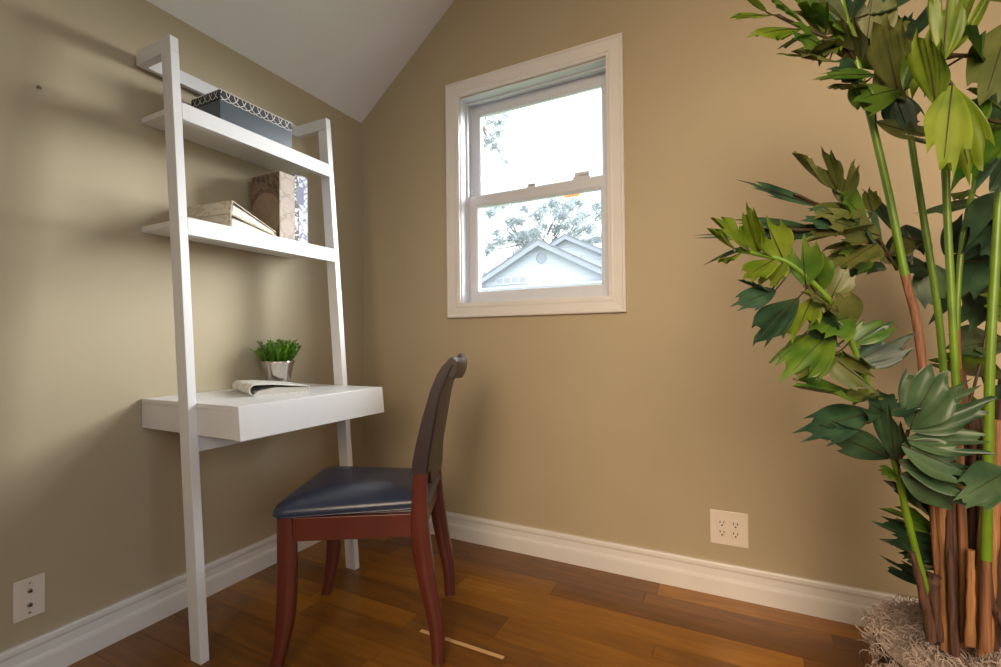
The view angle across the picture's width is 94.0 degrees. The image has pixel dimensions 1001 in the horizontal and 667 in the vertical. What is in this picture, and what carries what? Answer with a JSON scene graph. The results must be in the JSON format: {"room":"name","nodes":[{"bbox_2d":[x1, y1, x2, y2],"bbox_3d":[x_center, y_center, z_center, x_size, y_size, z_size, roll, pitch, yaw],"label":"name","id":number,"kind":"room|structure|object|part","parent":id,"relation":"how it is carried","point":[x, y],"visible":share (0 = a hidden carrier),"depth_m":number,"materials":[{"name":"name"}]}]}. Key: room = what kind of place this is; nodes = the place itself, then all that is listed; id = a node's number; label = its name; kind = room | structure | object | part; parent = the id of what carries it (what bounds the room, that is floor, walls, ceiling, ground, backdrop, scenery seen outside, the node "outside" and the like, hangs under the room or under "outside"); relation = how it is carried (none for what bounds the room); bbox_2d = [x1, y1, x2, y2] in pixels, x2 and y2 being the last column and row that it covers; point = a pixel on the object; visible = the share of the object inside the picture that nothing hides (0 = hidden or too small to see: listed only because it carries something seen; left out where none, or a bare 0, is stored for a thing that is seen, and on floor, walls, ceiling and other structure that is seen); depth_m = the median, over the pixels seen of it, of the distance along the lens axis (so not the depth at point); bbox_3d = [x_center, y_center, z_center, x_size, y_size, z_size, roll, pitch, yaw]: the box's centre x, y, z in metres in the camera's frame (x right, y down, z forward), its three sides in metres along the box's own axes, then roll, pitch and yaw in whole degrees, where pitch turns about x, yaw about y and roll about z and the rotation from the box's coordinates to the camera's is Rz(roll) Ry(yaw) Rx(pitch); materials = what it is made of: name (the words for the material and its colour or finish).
{"room":"office","nodes":[
{"label":"office","id":0,"kind":"room"},
{"bbox_2d":[0,0,363,651],"bbox_3d":[-1.873,-0.046,0.619,0.140,2.326,4.600,-1,-1,27],"label":"wall","id":1,"kind":"structure","parent":0,"point":[91,497],"depth_m":1.60,"materials":[{"name":"beige paint"}]},
{"bbox_2d":[13,572,44,623],"bbox_3d":[-1.392,0.782,1.381,0.013,0.118,0.071,-1,-1,27],"label":"cable plate","id":2,"kind":"object","parent":1,"relation":"attached to","point":[28,593],"visible":1,"depth_m":1.38,"materials":[{"name":"white plastic"}]},
{"bbox_2d":[0,533,321,666],"bbox_3d":[-1.787,0.963,0.580,0.019,0.124,4.580,-1,-1,27],"label":"baseboard","id":3,"kind":"structure","parent":1,"relation":"attached to","point":[64,645],"depth_m":1.60,"materials":[{"name":"white paint"}]},
{"bbox_2d":[146,0,453,122],"bbox_3d":[-0.235,-2.002,-0.111,4.100,1.535,4.740,-1,-1,27],"label":"ceiling","id":4,"kind":"structure","parent":0,"point":[345,54],"depth_m":2.19,"materials":[{"name":"paint"}]},
{"bbox_2d":[67,534,878,666],"bbox_3d":[-0.235,1.045,-0.210,3.500,0.090,4.600,-1,-1,27],"label":"floor","id":5,"kind":"structure","parent":0,"point":[506,608],"depth_m":1.63,"materials":[{"name":"brown wood"}]},
{"bbox_2d":[136,34,383,664],"bbox_3d":[-0.881,0.022,1.810,0.556,2.015,0.684,-1,-1,27],"label":"desk","id":6,"kind":"object","parent":5,"relation":"on","point":[203,421],"visible":1,"depth_m":1.59,"materials":[{"name":"white paint"}]},
{"bbox_3d":[-1.173,-0.960,1.596,0.207,0.050,0.027,-1,-1,27],"label":"arm","id":7,"kind":"part","parent":6,"relation":"part of","materials":[{"name":"white paint"}]},
{"bbox_3d":[-1.035,0.286,1.544,0.512,0.087,0.018,-1,-1,27],"label":"panel","id":8,"kind":"part","parent":6,"relation":"part of","materials":[{"name":"white paint"}]},
{"bbox_3d":[-1.109,-0.957,1.931,0.020,0.050,0.629,-1,-1,27],"label":"rail","id":9,"kind":"part","parent":6,"relation":"part of","materials":[{"name":"white paint"}]},
{"bbox_2d":[194,214,275,235],"bbox_3d":[-1.047,-0.405,1.823,0.227,0.050,0.215,-1,-1,19],"label":"album","id":10,"kind":"object","parent":6,"relation":"on","point":[231,220],"visible":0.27,"depth_m":1.72,"materials":[{"name":"white paper"}]},
{"bbox_2d":[187,200,275,234],"bbox_3d":[-1.050,-0.438,1.823,0.232,0.084,0.214,-1,-1,19],"label":"album","id":11,"kind":"object","parent":10,"relation":"on","point":[226,207],"visible":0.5,"depth_m":1.73,"materials":[{"name":"beige paper"}]},
{"bbox_2d":[142,102,328,177],"bbox_3d":[-1.026,-0.738,1.888,0.249,0.058,0.629,-1,-1,27],"label":"shelf","id":12,"kind":"object","parent":6,"relation":"attached to","point":[200,127],"depth_m":1.81,"materials":[{"name":"white paint"}]},
{"bbox_2d":[142,217,334,261],"bbox_3d":[-1.009,-0.350,1.877,0.279,0.058,0.629,-1,-1,27],"label":"shelf","id":13,"kind":"object","parent":6,"relation":"attached to","point":[196,230],"depth_m":1.76,"materials":[{"name":"white paint"}]},
{"bbox_2d":[191,88,292,148],"bbox_3d":[-1.037,-0.832,1.895,0.176,0.130,0.319,-1,-1,27],"label":"storage box","id":14,"kind":"object","parent":6,"relation":"on","point":[219,103],"visible":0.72,"depth_m":1.81,"materials":[{"name":"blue cardboard"}]},
{"bbox_2d":[232,380,310,395],"bbox_3d":[-0.902,0.207,1.835,0.215,0.042,0.262,0,-1,-42],"label":"book","id":15,"kind":"object","parent":6,"relation":"on","point":[250,387],"visible":1,"depth_m":1.76,"materials":[{"name":"paper"}]},
{"bbox_2d":[251,171,294,239],"bbox_3d":[-0.960,-0.520,1.971,0.176,0.281,0.074,-1,-1,27],"label":"book","id":16,"kind":"object","parent":6,"relation":"on","point":[272,194],"visible":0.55,"depth_m":1.93,"materials":[{"name":"paper"}]},
{"bbox_2d":[248,338,300,381],"bbox_3d":[-0.959,0.124,2.042,0.217,0.214,0.200,-1,-1,27],"label":"boxwood","id":17,"kind":"object","parent":6,"relation":"on","point":[280,367],"visible":0.98,"depth_m":2.00,"materials":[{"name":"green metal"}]},
{"bbox_2d":[260,360,294,381],"bbox_3d":[-0.972,0.175,2.042,0.138,0.112,0.138,-1,-1,27],"label":"pot","id":18,"kind":"object","parent":17,"relation":"attached to","point":[274,370],"depth_m":1.99,"materials":[{"name":"silver metal"}]},
{"bbox_2d":[291,174,307,242],"bbox_3d":[-0.941,-0.527,2.048,0.191,0.296,0.068,-1,-1,27],"label":"book","id":19,"kind":"object","parent":6,"relation":"on","point":[301,197],"visible":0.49,"depth_m":2.01,"materials":[{"name":"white paper"}]},
{"bbox_3d":[-0.649,0.276,1.692,0.044,0.105,0.629,-1,-1,27],"label":"drawer","id":20,"kind":"part","parent":6,"relation":"part of","materials":[{"name":"white paint"}]},
{"bbox_3d":[-0.879,-0.956,2.183,0.207,0.050,0.027,-1,-1,27],"label":"arm","id":21,"kind":"part","parent":6,"relation":"part of","materials":[{"name":"white paint"}]},
{"bbox_2d":[270,353,466,666],"bbox_3d":[-0.409,0.550,1.637,0.589,0.945,0.470,-1,-1,-1],"label":"dining chair","id":22,"kind":"object","parent":5,"relation":"on","point":[337,504],"visible":1,"depth_m":1.43,"materials":[{"name":"brown wood"}]},
{"bbox_3d":[-0.659,0.787,1.419,0.077,0.458,0.038,-1,-1,-1],"label":"leg","id":23,"kind":"part","parent":22,"relation":"part of","materials":[{"name":"brown wood"}]},
{"bbox_3d":[-0.666,0.792,1.841,0.077,0.458,0.038,-1,-1,-1],"label":"leg","id":24,"kind":"part","parent":22,"relation":"part of","materials":[{"name":"brown wood"}]},
{"bbox_3d":[-0.466,0.529,1.636,0.474,0.059,0.468,-1,-1,-1],"label":"seat","id":25,"kind":"part","parent":22,"relation":"part of","materials":[{"name":"blue leather"}]},
{"bbox_3d":[-0.225,0.722,1.447,0.099,0.580,0.038,-1,-1,-1],"label":"leg","id":26,"kind":"part","parent":22,"relation":"part of","materials":[{"name":"brown wood"}]},
{"bbox_3d":[-0.213,0.277,1.643,0.134,0.399,0.416,-1,-1,-1],"label":"backrest","id":27,"kind":"part","parent":22,"relation":"part of","materials":[{"name":"brown wood"}]},
{"bbox_3d":[-0.231,0.726,1.829,0.099,0.580,0.038,-1,-1,-1],"label":"leg","id":28,"kind":"part","parent":22,"relation":"part of","materials":[{"name":"brown wood"}]},
{"bbox_2d":[701,0,1000,666],"bbox_3d":[0.868,0.110,0.964,0.998,1.783,0.411,0,-1,-23],"label":"potted palm","id":29,"kind":"object","parent":5,"relation":"on","point":[952,475],"visible":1,"depth_m":0.94,"materials":[{"name":"green plant"}]},
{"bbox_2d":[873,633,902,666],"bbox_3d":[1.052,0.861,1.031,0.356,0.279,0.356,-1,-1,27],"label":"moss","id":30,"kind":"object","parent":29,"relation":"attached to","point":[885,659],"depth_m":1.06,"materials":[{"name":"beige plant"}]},
{"bbox_2d":[361,0,1000,597],"bbox_3d":[0.809,-0.746,1.930,3.780,3.700,0.140,-1,-1,27],"label":"wall","id":31,"kind":"structure","parent":0,"point":[638,423],"depth_m":1.92,"materials":[{"name":"beige paint"}]},
{"bbox_2d":[445,32,626,317],"bbox_3d":[0.158,-0.677,2.243,0.893,1.187,0.161,-1,-1,27],"label":"window","id":32,"kind":"structure","parent":31,"relation":"in","point":[463,116],"depth_m":2.22,"materials":[{"name":"white paint"}]},
{"bbox_3d":[0.184,-0.927,2.289,0.748,0.524,0.024,-1,-1,27],"label":"sash","id":33,"kind":"part","parent":32,"relation":"part of","materials":[{"name":"white plastic"}]},
{"bbox_3d":[0.173,-0.433,2.251,0.748,0.544,0.040,-1,-1,27],"label":"sash","id":34,"kind":"part","parent":32,"relation":"part of","materials":[{"name":"white plastic"}]},
{"bbox_2d":[373,510,918,626],"bbox_3d":[0.790,0.951,1.839,3.460,0.124,0.019,-1,-1,27],"label":"baseboard","id":35,"kind":"structure","parent":31,"relation":"attached to","point":[807,596],"depth_m":1.87,"materials":[{"name":"white paint"}]},
{"bbox_2d":[710,509,748,548],"bbox_3d":[0.880,0.752,1.801,0.133,0.131,0.008,-1,-1,27],"label":"power outlet","id":36,"kind":"object","parent":31,"relation":"attached to","point":[729,528],"visible":1,"depth_m":1.80,"materials":[{"name":"white plastic"}]},
{"bbox_2d":[717,518,726,536],"bbox_3d":[0.858,0.752,1.810,0.033,0.068,0.002,-1,-1,27],"label":"receptacle","id":37,"kind":"object","parent":36,"relation":"attached to","point":[721,522],"depth_m":1.81,"materials":[{"name":"white plastic"}]},
{"bbox_2d":[731,520,740,538],"bbox_3d":[0.900,0.751,1.788,0.033,0.068,0.002,-1,-1,27],"label":"receptacle","id":38,"kind":"object","parent":36,"relation":"attached to","point":[735,524],"depth_m":1.79,"materials":[{"name":"white plastic"}]},
{"label":"outside","id":39,"kind":"structure","parent":0,"visible":0},
{"bbox_3d":[10.520,1.803,30.695,85.000,0.200,59.700,-1,-1,27],"label":"ground","id":40,"kind":"structure","parent":39,"visible":0},
{"bbox_2d":[481,257,497,275],"bbox_3d":[-0.383,-0.735,19.196,1.344,4.845,0.933,-1,-1,27],"label":"shrub","id":41,"kind":"object","parent":40,"relation":"on","point":[487,266],"visible":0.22,"depth_m":19.21,"materials":[{"name":"green plant"}]},
{"bbox_2d":[482,112,515,165],"bbox_3d":[-0.407,-0.855,5.900,1.416,4.766,0.297,-1,-1,37],"label":"tree","id":42,"kind":"object","parent":40,"relation":"on","point":[500,123],"visible":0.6,"depth_m":5.63,"materials":[{"name":"green plant"}]},
{"bbox_2d":[481,195,600,258],"bbox_3d":[2.044,-2.860,23.520,7.590,9.173,3.510,-1,-1,27],"label":"tree","id":43,"kind":"object","parent":40,"relation":"on","point":[522,239],"visible":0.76,"depth_m":23.13,"materials":[{"name":"green plant"}]},
{"bbox_2d":[481,238,601,290],"bbox_3d":[1.612,-0.489,13.809,5.300,4.170,3.540,-1,-1,27],"label":"house","id":44,"kind":"structure","parent":40,"relation":"on","point":[540,264],"depth_m":12.81,"materials":[{"name":"white"}]},
{"bbox_3d":[-0.023,-1.501,13.403,0.190,0.150,0.007,-1,-1,27],"label":"pane","id":45,"kind":"part","parent":44,"relation":"part of","materials":[{"name":"white glass"}]},
{"bbox_3d":[0.187,-1.505,13.298,0.190,0.150,0.007,-1,-1,27],"label":"pane","id":46,"kind":"part","parent":44,"relation":"part of","materials":[{"name":"white glass"}]},
{"bbox_3d":[0.397,-1.508,13.192,0.190,0.150,0.007,-1,-1,27],"label":"pane","id":47,"kind":"part","parent":44,"relation":"part of","materials":[{"name":"white glass"}]},
{"bbox_3d":[0.607,-1.512,13.087,0.190,0.150,0.007,-1,-1,27],"label":"pane","id":48,"kind":"part","parent":44,"relation":"part of","materials":[{"name":"white glass"}]},
{"bbox_2d":[536,253,545,263],"bbox_3d":[1.117,-2.080,12.873,0.300,0.300,0.035,-1,-1,27],"label":"round vent","id":49,"kind":"object","parent":44,"relation":"attached to","point":[540,257],"depth_m":12.87,"materials":[{"name":"white"}]},
{"bbox_2d":[549,233,601,266],"bbox_3d":[3.656,-0.895,18.879,7.800,5.060,6.649,-1,-1,27],"label":"house","id":50,"kind":"structure","parent":40,"relation":"on","point":[589,252],"depth_m":16.02,"materials":[{"name":"white"}]}
]}

